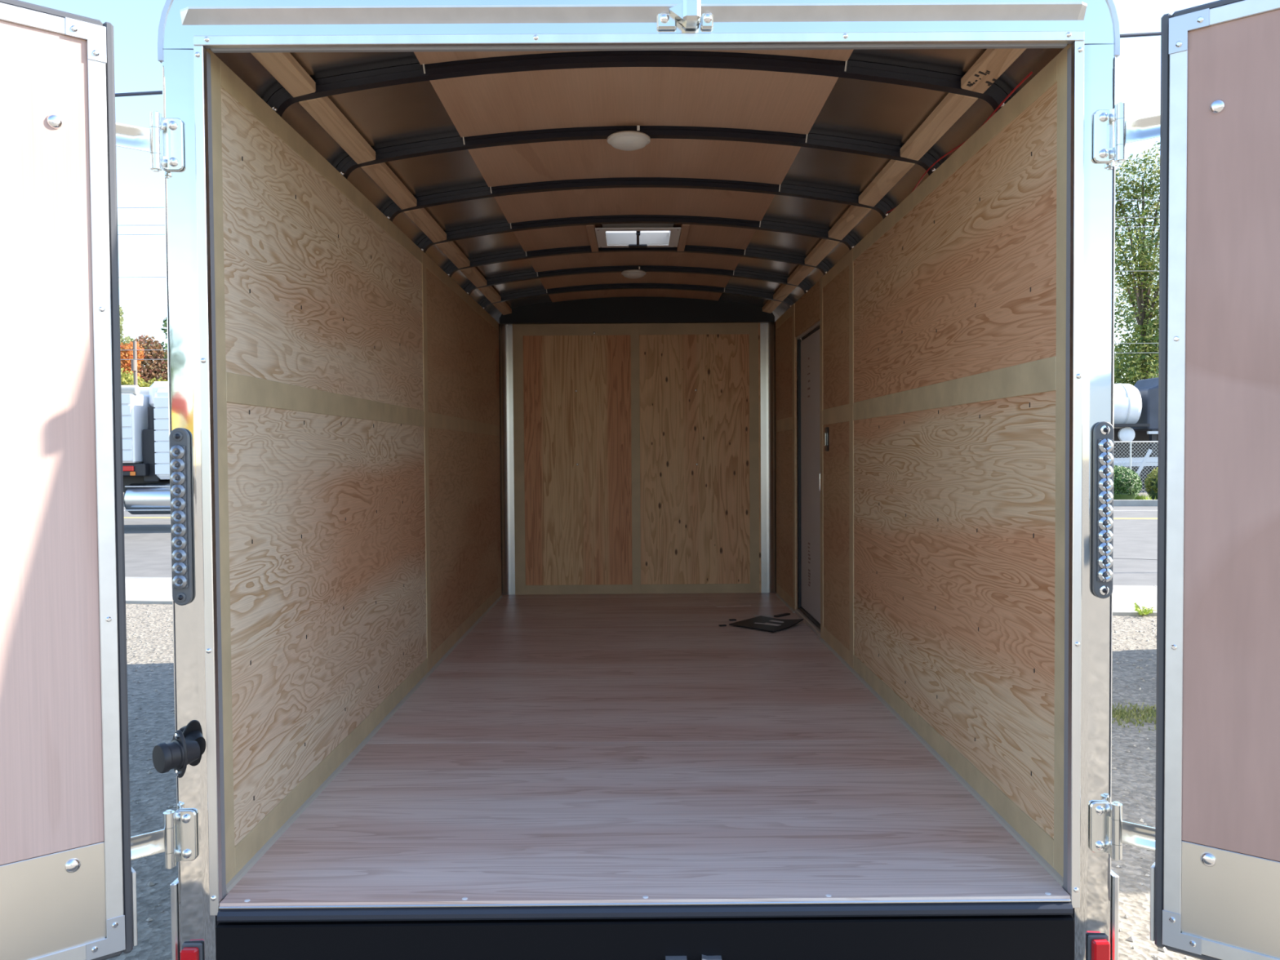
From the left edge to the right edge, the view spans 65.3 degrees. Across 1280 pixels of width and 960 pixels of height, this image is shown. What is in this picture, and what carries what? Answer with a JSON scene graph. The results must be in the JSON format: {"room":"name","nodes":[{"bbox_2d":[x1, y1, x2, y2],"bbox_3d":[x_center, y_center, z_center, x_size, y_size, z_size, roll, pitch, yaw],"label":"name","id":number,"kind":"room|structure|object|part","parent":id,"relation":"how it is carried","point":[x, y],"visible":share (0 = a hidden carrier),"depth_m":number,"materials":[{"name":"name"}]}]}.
{"room":"cargo space","nodes":[
{"label":"cargo space","id":0,"kind":"room"},
{"bbox_2d":[206,48,502,893],"bbox_3d":[-1.061,0.018,4.963,0.095,2.225,5.153,0,2,0],"label":"wall","id":1,"kind":"structure","parent":0,"point":[357,381],"depth_m":3.24,"materials":[{"name":"beige wood"}]},
{"bbox_2d":[215,902,1075,959],"bbox_3d":[0.015,1.201,2.385,2.036,0.386,0.080,0,2,0],"label":"sill","id":2,"kind":"structure","parent":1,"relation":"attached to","point":[1022,931],"depth_m":2.36,"materials":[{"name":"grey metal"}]},
{"bbox_2d":[494,296,779,595],"bbox_3d":[-0.014,-0.153,7.451,2.180,2.418,0.179,0,2,0],"label":"wall","id":3,"kind":"structure","parent":0,"point":[637,439],"depth_m":7.47,"materials":[{"name":"beige wood"}]},
{"bbox_2d":[157,0,1119,62],"bbox_3d":[-0.002,-1.118,2.311,2.236,0.274,0.098,0,2,0],"label":"beam","id":4,"kind":"structure","parent":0,"point":[180,20],"depth_m":2.32,"materials":[{"name":"metal"}]},
{"bbox_2d":[161,48,216,959],"bbox_3d":[-1.070,0.149,2.382,0.100,2.303,0.080,0,2,0],"label":"post","id":5,"kind":"object","parent":4,"relation":"attached to","point":[191,920],"visible":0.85,"depth_m":2.35,"materials":[{"name":"silver metal"}]},
{"bbox_2d":[0,0,197,959],"bbox_3d":[-1.491,0.040,1.959,1.162,2.073,0.086,-2,2,-41],"label":"door","id":6,"kind":"structure","parent":5,"relation":"attached to","point":[68,877],"depth_m":2.14,"materials":[{"name":"white"}]},
{"bbox_3d":[-1.534,-0.066,1.891,0.904,1.750,0.003,-2,2,-40],"label":"plywood panel","id":7,"kind":"part","parent":6,"relation":"part of","materials":[{"name":"wood"}]},
{"bbox_3d":[-1.527,0.917,1.917,0.904,0.214,0.003,-2,2,-40],"label":"kick plate","id":8,"kind":"part","parent":6,"relation":"part of","materials":[{"name":"metal"}]},
{"bbox_3d":[-1.085,-0.780,2.321,0.046,0.120,0.008,0,2,0],"label":"hinge plate","id":9,"kind":"part","parent":6,"relation":"part of","materials":[{"name":"silver metal"}]},
{"bbox_3d":[-1.074,0.842,2.364,0.046,0.120,0.008,0,2,0],"label":"hinge plate","id":10,"kind":"part","parent":6,"relation":"part of","materials":[{"name":"silver metal"}]},
{"bbox_2d":[152,729,199,777],"bbox_3d":[-1.074,0.637,2.317,0.068,0.111,0.087,1,2,39],"label":"holder","id":11,"kind":"object","parent":5,"relation":"attached to","point":[176,754],"visible":1,"depth_m":2.30,"materials":[{"name":"black rubber"}]},
{"bbox_2d":[168,427,192,605],"bbox_3d":[-1.077,0.087,2.334,0.045,0.417,0.028,0,2,0],"label":"tail light","id":12,"kind":"object","parent":5,"relation":"attached to","point":[179,437],"visible":1,"depth_m":2.33,"materials":[{"name":"grey"}]},
{"bbox_2d":[180,942,202,959],"bbox_3d":[-1.064,1.141,2.362,0.048,0.081,0.030,0,2,0],"label":"marker light","id":13,"kind":"object","parent":5,"relation":"attached to","point":[190,951],"visible":1,"depth_m":2.36,"materials":[{"name":"red plastic"}]},
{"bbox_3d":[-0.015,-1.081,2.308,2.097,0.035,0.026,0,2,0],"label":"drip rail","id":14,"kind":"part","parent":4,"relation":"part of","materials":[{"name":"metal"}]},
{"bbox_2d":[193,31,1084,915],"bbox_3d":[0.006,-0.006,2.361,2.064,2.059,0.056,0,2,0],"label":"trim","id":15,"kind":"structure","parent":4,"relation":"attached to","point":[1006,39],"depth_m":2.34,"materials":[{"name":"metal"}]},
{"bbox_3d":[0.062,-1.065,2.315,0.046,0.039,0.014,0,2,0],"label":"bracket plate","id":16,"kind":"part","parent":4,"relation":"part of","materials":[{"name":"silver metal"}]},
{"bbox_3d":[0.155,-1.066,2.315,0.029,0.039,0.014,0,2,0],"label":"bracket plate","id":17,"kind":"part","parent":4,"relation":"part of","materials":[{"name":"silver metal"}]},
{"bbox_2d":[1073,44,1119,959],"bbox_3d":[1.084,0.134,2.391,0.100,2.303,0.080,0,2,0],"label":"post","id":18,"kind":"object","parent":4,"relation":"attached to","point":[1098,913],"visible":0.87,"depth_m":2.36,"materials":[{"name":"silver metal"}]},
{"bbox_2d":[1087,934,1110,959],"bbox_3d":[1.092,1.126,2.370,0.048,0.081,0.030,0,2,0],"label":"marker light","id":19,"kind":"object","parent":18,"relation":"attached to","point":[1098,945],"visible":1,"depth_m":2.36,"materials":[{"name":"red plastic"}]},
{"bbox_2d":[1092,421,1114,598],"bbox_3d":[1.090,0.071,2.343,0.045,0.417,0.028,0,2,0],"label":"tail light","id":20,"kind":"object","parent":18,"relation":"attached to","point":[1103,432],"visible":1,"depth_m":2.34,"materials":[{"name":"grey"}]},
{"bbox_2d":[1089,0,1279,959],"bbox_3d":[1.500,0.020,1.970,1.161,2.088,0.086,1,2,41],"label":"door","id":21,"kind":"structure","parent":18,"relation":"attached to","point":[1215,838],"depth_m":2.15,"materials":[{"name":"white"}]},
{"bbox_3d":[1.093,0.825,2.373,0.045,0.120,0.008,0,2,0],"label":"hinge plate","id":22,"kind":"part","parent":21,"relation":"part of","materials":[{"name":"silver metal"}]},
{"bbox_3d":[1.081,-0.802,2.329,0.045,0.120,0.008,0,2,0],"label":"hinge plate","id":23,"kind":"part","parent":21,"relation":"part of","materials":[{"name":"silver metal"}]},
{"bbox_3d":[1.550,0.908,1.929,0.904,0.205,0.003,1,2,40],"label":"kick plate","id":24,"kind":"part","parent":21,"relation":"part of","materials":[{"name":"metal"}]},
{"bbox_3d":[1.543,-0.082,1.903,0.904,1.774,0.003,1,2,40],"label":"plywood panel","id":25,"kind":"part","parent":21,"relation":"part of","materials":[{"name":"wood"}]},
{"bbox_2d":[209,44,1068,319],"bbox_3d":[-0.012,-1.202,4.916,2.209,0.228,5.170,0,2,0],"label":"ceiling","id":26,"kind":"structure","parent":0,"point":[496,166],"depth_m":3.53,"materials":[{"name":"brown"}]},
{"bbox_2d":[607,125,650,151],"bbox_3d":[-0.040,-1.207,3.544,0.153,0.058,0.153,0,2,0],"label":"dome light","id":27,"kind":"object","parent":26,"relation":"attached to","point":[626,140],"visible":1,"depth_m":3.50,"materials":[{"name":"white plastic"}]},
{"bbox_3d":[-0.016,-1.211,2.623,1.225,0.044,0.487,0,2,0],"label":"panel","id":28,"kind":"part","parent":26,"relation":"part of","materials":[{"name":"brown wood"}]},
{"bbox_2d":[621,266,646,278],"bbox_3d":[-0.038,-1.278,6.173,0.153,0.058,0.153,0,2,0],"label":"dome light","id":29,"kind":"object","parent":26,"relation":"attached to","point":[631,273],"visible":1,"depth_m":6.12,"materials":[{"name":"white plastic"}]},
{"bbox_3d":[-0.021,-1.245,3.876,1.225,0.044,0.621,0,2,0],"label":"panel","id":30,"kind":"part","parent":26,"relation":"part of","materials":[{"name":"brown wood"}]},
{"bbox_3d":[-0.018,-1.227,3.216,1.225,0.044,0.621,0,2,0],"label":"panel","id":31,"kind":"part","parent":26,"relation":"part of","materials":[{"name":"brown wood"}]},
{"bbox_3d":[-0.029,-1.298,5.860,1.225,0.044,0.591,0,2,0],"label":"panel","id":32,"kind":"part","parent":26,"relation":"part of","materials":[{"name":"brown wood"}]},
{"bbox_3d":[-0.024,-1.263,4.536,1.225,0.044,0.621,0,2,0],"label":"panel","id":33,"kind":"part","parent":26,"relation":"part of","materials":[{"name":"brown wood"}]},
{"bbox_3d":[-0.031,-1.316,6.495,1.225,0.044,0.601,0,2,0],"label":"panel","id":34,"kind":"part","parent":26,"relation":"part of","materials":[{"name":"brown wood"}]},
{"bbox_3d":[-0.026,-1.281,5.205,1.225,0.044,0.641,0,2,0],"label":"panel","id":35,"kind":"part","parent":26,"relation":"part of","materials":[{"name":"brown wood"}]},
{"bbox_3d":[-0.034,-1.332,7.110,1.225,0.044,0.551,0,2,0],"label":"panel","id":36,"kind":"part","parent":26,"relation":"part of","materials":[{"name":"brown wood"}]},
{"bbox_2d":[586,223,689,252],"bbox_3d":[-0.011,-1.341,5.203,0.510,0.178,0.628,0,2,0],"label":"ceiling vent","id":37,"kind":"object","parent":26,"relation":"in","point":[611,235],"visible":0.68,"depth_m":5.33,"materials":[{"name":"white plastic"}]},
{"bbox_3d":[-0.247,-1.271,5.204,0.038,0.038,0.628,0,2,0],"label":"wood frame","id":38,"kind":"part","parent":37,"relation":"part of","materials":[{"name":"brown wood"}]},
{"bbox_3d":[-0.011,-1.302,5.221,0.014,0.098,0.348,0,2,0],"label":"lift arm","id":39,"kind":"part","parent":37,"relation":"part of","materials":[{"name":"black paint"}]},
{"bbox_3d":[0.225,-1.274,5.206,0.038,0.038,0.628,0,2,0],"label":"wood frame","id":40,"kind":"part","parent":37,"relation":"part of","materials":[{"name":"brown wood"}]},
{"bbox_2d":[216,592,1073,925],"bbox_3d":[0.003,0.998,4.961,2.180,0.152,5.199,0,2,0],"label":"floor","id":41,"kind":"structure","parent":0,"point":[628,749],"depth_m":3.13,"materials":[{"name":"brown wood"}]},
{"bbox_2d":[754,614,773,617],"bbox_3d":[0.797,0.877,6.436,0.110,0.002,0.080,-1,2,-6],"label":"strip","id":42,"kind":"object","parent":41,"relation":"on","point":[756,615],"visible":0.93,"depth_m":6.44,"materials":[{"name":"white"}]},
{"bbox_2d":[728,615,803,631],"bbox_3d":[0.776,0.864,6.106,0.359,0.034,0.417,1,2,40],"label":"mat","id":43,"kind":"object","parent":41,"relation":"on","point":[761,623],"visible":1,"depth_m":6.08,"materials":[{"name":"black plastic"}]},
{"bbox_2d":[773,613,790,617],"bbox_3d":[0.917,0.871,6.441,0.030,0.010,0.141,1,2,45],"label":"strip","id":44,"kind":"object","parent":41,"relation":"on","point":[784,614],"visible":1,"depth_m":6.43,"materials":[{"name":"black rubber"}]},
{"bbox_2d":[775,44,1071,886],"bbox_3d":[1.052,0.003,4.971,0.098,2.225,5.153,0,2,0],"label":"wall","id":45,"kind":"structure","parent":0,"point":[943,329],"depth_m":3.20,"materials":[{"name":"beige wood"}]},
{"bbox_2d":[795,320,820,636],"bbox_3d":[1.047,-0.021,6.078,0.070,1.813,0.910,0,2,0],"label":"door","id":46,"kind":"structure","parent":45,"relation":"in","point":[808,342],"depth_m":6.17,"materials":[{"name":"wood"}]},
{"bbox_3d":[1.031,0.012,5.678,0.028,0.122,0.014,0,2,0],"label":"handle","id":47,"kind":"part","parent":46,"relation":"part of","materials":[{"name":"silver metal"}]},
{"bbox_3d":[1.016,-0.221,5.422,0.008,0.130,0.080,0,2,0],"label":"strike plate","id":48,"kind":"part","parent":45,"relation":"part of","materials":[{"name":"black paint"}]},
{"label":"outside","id":49,"kind":"structure","parent":0,"visible":0},
{"bbox_2d":[115,31,1160,97],"bbox_3d":[-0.074,-5.496,13.216,40.002,2.155,0.045,0,2,0],"label":"overhead cable","id":50,"kind":"object","parent":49,"point":[1154,33],"visible":0.09,"depth_m":13.20,"materials":[{"name":"grey plastic"}]},
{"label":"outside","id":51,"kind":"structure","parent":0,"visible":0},
{"bbox_2d":[117,199,1159,208],"bbox_3d":[-0.216,-11.080,40.075,120.000,0.222,0.022,0,2,0],"label":"overhead wire","id":52,"kind":"object","parent":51,"point":[1157,199],"visible":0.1,"depth_m":39.99,"materials":[{"name":"grey"}]},
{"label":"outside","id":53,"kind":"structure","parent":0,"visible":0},
{"bbox_2d":[117,217,1159,226],"bbox_3d":[-0.211,-10.381,40.094,120.000,0.222,0.022,0,2,0],"label":"overhead wire","id":54,"kind":"object","parent":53,"point":[1115,217],"visible":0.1,"depth_m":40.16,"materials":[{"name":"grey metal"}]},
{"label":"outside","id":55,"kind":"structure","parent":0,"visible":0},
{"bbox_2d":[118,226,1159,235],"bbox_3d":[-0.208,-10.011,40.104,120.000,0.222,0.022,0,2,0],"label":"overhead wire","id":56,"kind":"object","parent":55,"point":[1138,226],"visible":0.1,"depth_m":40.03,"materials":[{"name":"grey"}]},
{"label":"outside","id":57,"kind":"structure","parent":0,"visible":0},
{"bbox_2d":[120,270,1159,277],"bbox_3d":[-0.207,-8.685,42.141,120.000,0.026,0.026,0,2,0],"label":"overhead wire","id":58,"kind":"object","parent":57,"point":[1153,270],"visible":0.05,"depth_m":42.05,"materials":[{"name":"grey"}]},
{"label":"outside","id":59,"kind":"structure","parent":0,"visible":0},
{"bbox_2d":[120,342,1159,350],"bbox_3d":[-0.185,-5.636,42.224,120.000,0.026,0.026,0,2,0],"label":"overhead wire","id":60,"kind":"object","parent":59,"point":[1114,343],"visible":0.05,"depth_m":42.14,"materials":[{"name":"grey"}]},
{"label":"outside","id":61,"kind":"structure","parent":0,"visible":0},
{"bbox_2d":[120,352,1155,359],"bbox_3d":[-0.182,-5.237,42.234,120.000,0.026,0.026,0,2,0],"label":"overhead wire","id":62,"kind":"object","parent":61,"point":[1114,353],"visible":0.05,"depth_m":42.16,"materials":[{"name":"grey"}]},
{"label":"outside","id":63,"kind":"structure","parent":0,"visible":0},
{"bbox_2d":[106,488,1200,959],"bbox_3d":[-0.063,0.902,22.394,320.000,0.001,360.000,0,2,0],"label":"ground","id":64,"kind":"structure","parent":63,"point":[153,936],"depth_m":4.75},
{"bbox_2d":[119,305,133,345],"bbox_3d":[-34.401,-5.752,64.914,5.530,11.485,4.957,0,2,0],"label":"conifer","id":65,"kind":"object","parent":64,"relation":"on","point":[122,319],"visible":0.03,"depth_m":65.38,"materials":[{"name":"green plant"}]},
{"bbox_2d":[120,341,145,380],"bbox_3d":[-30.811,-4.074,59.175,3.090,8.393,2.754,0,2,0],"label":"maple","id":66,"kind":"object","parent":64,"relation":"on","point":[125,354],"visible":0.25,"depth_m":58.60,"materials":[{"name":"orange plant"}]},
{"bbox_2d":[131,340,137,385],"bbox_3d":[-26.833,-3.570,53.098,0.257,7.650,0.397,0,2,0],"label":"utility pole","id":67,"kind":"object","parent":64,"relation":"on","point":[134,362],"visible":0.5,"depth_m":53.02,"materials":[{"name":"brown"}]},
{"bbox_2d":[120,368,168,386],"bbox_3d":[-28.100,-3.021,55.584,4.206,6.445,2.531,0,2,-4],"label":"shrub","id":68,"kind":"object","parent":64,"relation":"on","point":[126,380],"visible":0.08,"depth_m":55.19,"materials":[{"name":"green plant"}]},
{"bbox_2d":[132,334,168,386],"bbox_3d":[-30.703,-4.644,63.726,3.765,9.289,3.074,-1,2,-11],"label":"tree","id":69,"kind":"object","parent":64,"relation":"on","point":[150,369],"visible":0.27,"depth_m":62.90,"materials":[{"name":"brown plant"}]},
{"bbox_2d":[158,317,167,368],"bbox_3d":[-35.191,-6.761,75.539,4.626,12.940,4.420,0,2,0],"label":"fir tree","id":70,"kind":"object","parent":64,"relation":"on","point":[165,325],"visible":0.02,"depth_m":74.48,"materials":[{"name":"green plant"}]},
{"bbox_2d":[126,610,1187,959],"bbox_3d":[-0.100,1.337,6.194,11.034,0.023,7.216,0,2,0],"label":"pebbles","id":71,"kind":"object","parent":64,"relation":"on","point":[150,883],"visible":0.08,"depth_m":5.47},
{"bbox_2d":[1113,465,1142,499],"bbox_3d":[13.462,0.116,28.432,1.532,1.106,1.540,0,2,0],"label":"round bush","id":72,"kind":"object","parent":64,"relation":"on","point":[1126,486],"visible":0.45,"depth_m":27.86,"materials":[{"name":"green plant"}]},
{"bbox_2d":[1113,383,1150,440],"bbox_3d":[15.469,-1.512,35.851,4.800,3.880,1.710,0,2,0],"label":"storage tank","id":73,"kind":"object","parent":64,"relation":"on","point":[1127,407],"visible":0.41,"depth_m":35.17,"materials":[{"name":"grey metal"}]},
{"bbox_3d":[15.468,-1.920,35.385,4.800,0.100,0.800,0,2,0],"label":"bed frame","id":74,"kind":"part","parent":73,"relation":"part of","materials":[{"name":"grey metal"}]},
{"bbox_2d":[1111,698,1155,732],"bbox_3d":[2.816,1.323,5.640,3.287,0.026,0.722,0,2,0],"label":"grass","id":75,"kind":"structure","parent":64,"relation":"on","point":[1150,710],"depth_m":5.64,"materials":[{"name":"green plant"}]},
{"bbox_2d":[1113,428,1158,488],"bbox_3d":[17.863,-0.914,38.623,16.400,2.500,1.600,0,2,0],"label":"fence","id":76,"kind":"object","parent":64,"relation":"on","point":[1140,435],"visible":0.02,"depth_m":38.02,"materials":[{"name":"grey metal"}]},
{"bbox_2d":[1113,440,1158,498],"bbox_3d":[13.957,-0.301,30.621,15.604,1.766,0.056,0,2,0],"label":"fence","id":77,"kind":"object","parent":64,"relation":"on","point":[1122,442],"visible":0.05,"depth_m":30.61,"materials":[{"name":"grey metal"}]},
{"bbox_3d":[15.047,-0.307,30.625,0.052,1.760,0.052,-1,2,-23],"label":"post","id":78,"kind":"part","parent":77,"relation":"part of","materials":[{"name":"grey metal"}]},
{"bbox_3d":[13.991,-1.160,30.598,12.200,0.048,0.048,0,2,0],"label":"rail","id":79,"kind":"part","parent":77,"relation":"part of","materials":[{"name":"grey metal"}]},
{"bbox_2d":[1114,288,1159,386],"bbox_3d":[32.344,-6.062,60.218,12.363,11.432,7.113,0,2,0],"label":"tree","id":80,"kind":"object","parent":64,"relation":"on","point":[1117,292],"visible":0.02,"depth_m":59.82,"materials":[{"name":"green plant"}]},
{"bbox_2d":[1114,141,1159,385],"bbox_3d":[24.085,-8.183,48.027,6.753,16.441,5.715,0,2,-4],"label":"birch tree","id":81,"kind":"object","parent":64,"relation":"on","point":[1144,328],"visible":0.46,"depth_m":47.86,"materials":[{"name":"green plant"}]},
{"bbox_2d":[1129,377,1158,473],"bbox_3d":[20.316,-1.670,36.361,4.700,4.100,2.100,0,2,0],"label":"storage tank","id":82,"kind":"object","parent":64,"relation":"on","point":[1148,388],"visible":0.25,"depth_m":35.47,"materials":[{"name":"grey metal"}]},
{"bbox_3d":[20.320,-1.693,35.360,4.700,0.100,0.100,0,2,0],"label":"rail","id":83,"kind":"part","parent":82,"relation":"part of","materials":[{"name":"grey metal"}]},
{"bbox_3d":[18.276,-0.689,35.579,0.180,2.210,0.200,0,2,0],"label":"leg","id":84,"kind":"part","parent":82,"relation":"part of","materials":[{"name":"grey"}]},
{"bbox_2d":[1136,448,1152,475],"bbox_3d":[15.992,-0.237,32.041,0.888,1.518,0.050,0,2,-2],"label":"board","id":85,"kind":"object","parent":64,"relation":"on","point":[1149,451],"visible":0.57,"depth_m":32.01,"materials":[{"name":"grey wood"}]},
{"bbox_2d":[1134,493,1155,499],"bbox_3d":[14.344,0.502,28.571,0.467,0.263,1.566,0,2,0],"label":"grass","id":86,"kind":"structure","parent":64,"relation":"on","point":[1138,497],"depth_m":28.48,"materials":[{"name":"green plant"}]},
{"bbox_2d":[1133,602,1156,616],"bbox_3d":[4.564,1.174,9.012,0.193,0.120,0.224,0,2,20],"label":"weed","id":87,"kind":"object","parent":64,"relation":"on","point":[1144,611],"visible":1,"depth_m":9.00,"materials":[{"name":"green plant"}]},
{"bbox_2d":[1144,466,1157,499],"bbox_3d":[15.155,0.112,28.845,1.074,1.059,1.066,0,2,0],"label":"bush","id":88,"kind":"object","parent":64,"relation":"on","point":[1151,486],"visible":0.34,"depth_m":28.76,"materials":[{"name":"green plant"}]},
{"bbox_3d":[15.543,0.045,32.437,0.500,0.950,0.600,0,2,0],"label":"block","id":89,"kind":"object","parent":64,"relation":"on","visible":0},
{"bbox_2d":[1113,462,1158,466],"bbox_3d":[17.239,-0.522,32.429,4.101,0.160,0.050,0,2,0],"label":"board","id":90,"kind":"object","parent":89,"relation":"on","point":[1150,463],"visible":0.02,"depth_m":32.40,"materials":[{"name":"grey"}]},
{"bbox_2d":[1113,457,1158,462],"bbox_3d":[17.238,-0.673,32.474,4.102,0.220,0.050,0,2,0],"label":"board","id":91,"kind":"object","parent":90,"relation":"on","point":[1123,460],"visible":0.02,"depth_m":32.44,"materials":[{"name":"grey wood"}]},
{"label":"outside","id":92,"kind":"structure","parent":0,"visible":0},
{"bbox_2d":[124,506,1157,586],"bbox_3d":[2.081,1.008,19.462,180.622,0.116,38.421,0,2,0],"label":"road","id":93,"kind":"structure","parent":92,"point":[147,537],"depth_m":16.14,"materials":[{"name":"grey asphalt"}]},
{"bbox_2d":[120,381,170,514],"bbox_3d":[-10.968,-0.490,20.843,11.200,3.020,2.440,0,2,0],"label":"dump truck","id":94,"kind":"object","parent":93,"relation":"on","point":[144,410],"visible":0.2,"depth_m":19.73,"materials":[{"name":"white paint"}]},
{"bbox_3d":[-12.836,-1.577,19.605,5.670,0.195,0.040,0,2,0],"label":"panel","id":95,"kind":"part","parent":94,"relation":"part of","materials":[{"name":"white paint"}]},
{"bbox_3d":[-12.834,-1.352,19.611,5.670,0.195,0.040,0,2,0],"label":"panel","id":96,"kind":"part","parent":94,"relation":"part of","materials":[{"name":"white paint"}]},
{"bbox_3d":[-12.833,-1.127,19.617,5.670,0.195,0.040,0,2,0],"label":"panel","id":97,"kind":"part","parent":94,"relation":"part of","materials":[{"name":"white paint"}]},
{"bbox_3d":[-12.831,-0.902,19.623,5.670,0.195,0.040,0,2,0],"label":"panel","id":98,"kind":"part","parent":94,"relation":"part of","materials":[{"name":"white paint"}]},
{"bbox_3d":[-12.830,-0.677,19.630,5.670,0.195,0.040,0,2,0],"label":"panel","id":99,"kind":"part","parent":94,"relation":"part of","materials":[{"name":"white paint"}]},
{"bbox_3d":[-12.828,-0.452,19.636,5.670,0.195,0.040,0,2,0],"label":"panel","id":100,"kind":"part","parent":94,"relation":"part of","materials":[{"name":"white paint"}]},
{"bbox_2d":[122,466,133,471],"bbox_3d":[-10.112,-0.225,19.703,0.240,0.100,0.040,0,2,0],"label":"lamp","id":101,"kind":"object","parent":94,"relation":"attached to","point":[125,468],"depth_m":19.68,"materials":[{"name":"red plastic"}]},
{"bbox_2d":[129,471,135,475],"bbox_3d":[-10.011,-0.126,19.706,0.100,0.080,0.040,0,2,0],"label":"lamp","id":102,"kind":"object","parent":94,"relation":"attached to","point":[131,473],"depth_m":19.69,"materials":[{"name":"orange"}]},
{"bbox_3d":[-9.334,0.371,20.022,1.850,0.630,0.630,0,2,0],"label":"fuel tank","id":103,"kind":"part","parent":94,"relation":"part of","materials":[{"name":"silver metal"}]},
{"bbox_3d":[-9.359,0.124,19.705,1.600,0.030,0.060,0,2,0],"label":"step rail","id":104,"kind":"part","parent":94,"relation":"part of","materials":[{"name":"metal"}]},
{"bbox_3d":[-9.356,0.594,19.718,1.600,0.030,0.060,0,2,0],"label":"step rail","id":105,"kind":"part","parent":94,"relation":"part of","materials":[{"name":"metal"}]},
{"bbox_3d":[-8.971,-1.533,19.662,1.200,0.200,0.040,0,2,0],"label":"sleeper panel","id":106,"kind":"part","parent":94,"relation":"part of","materials":[{"name":"white paint"}]},
{"bbox_3d":[-8.969,-1.313,19.668,1.200,0.200,0.040,0,2,0],"label":"sleeper panel","id":107,"kind":"part","parent":94,"relation":"part of","materials":[{"name":"white paint"}]},
{"bbox_3d":[-8.968,-1.093,19.674,1.200,0.200,0.040,0,2,0],"label":"sleeper panel","id":108,"kind":"part","parent":94,"relation":"part of","materials":[{"name":"white paint"}]},
{"bbox_3d":[-8.966,-0.873,19.680,1.200,0.200,0.040,0,2,0],"label":"sleeper panel","id":109,"kind":"part","parent":94,"relation":"part of","materials":[{"name":"white paint"}]},
{"bbox_3d":[-8.964,-0.653,19.686,1.200,0.200,0.040,0,2,0],"label":"sleeper panel","id":110,"kind":"part","parent":94,"relation":"part of","materials":[{"name":"white paint"}]},
{"bbox_3d":[-8.963,-0.433,19.692,1.200,0.200,0.040,0,2,0],"label":"sleeper panel","id":111,"kind":"part","parent":94,"relation":"part of","materials":[{"name":"white paint"}]},
{"bbox_3d":[-8.961,-0.213,19.698,1.200,0.200,0.040,0,2,0],"label":"sleeper panel","id":112,"kind":"part","parent":94,"relation":"part of","materials":[{"name":"white paint"}]},
{"bbox_2d":[123,499,1157,506],"bbox_3d":[3.072,0.702,27.657,178.647,0.270,22.624,0,2,0],"label":"curb","id":113,"kind":"object","parent":93,"relation":"on","point":[1116,502],"depth_m":26.30,"materials":[{"name":"grey concrete"}]},
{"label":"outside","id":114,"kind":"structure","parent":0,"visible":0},
{"bbox_2d":[124,577,1156,616],"bbox_3d":[0.884,1.278,9.573,178.629,0.130,22.475,0,2,0],"label":"sidewalk","id":115,"kind":"structure","parent":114,"point":[139,590],"depth_m":10.44,"materials":[{"name":"concrete"}]}
]}

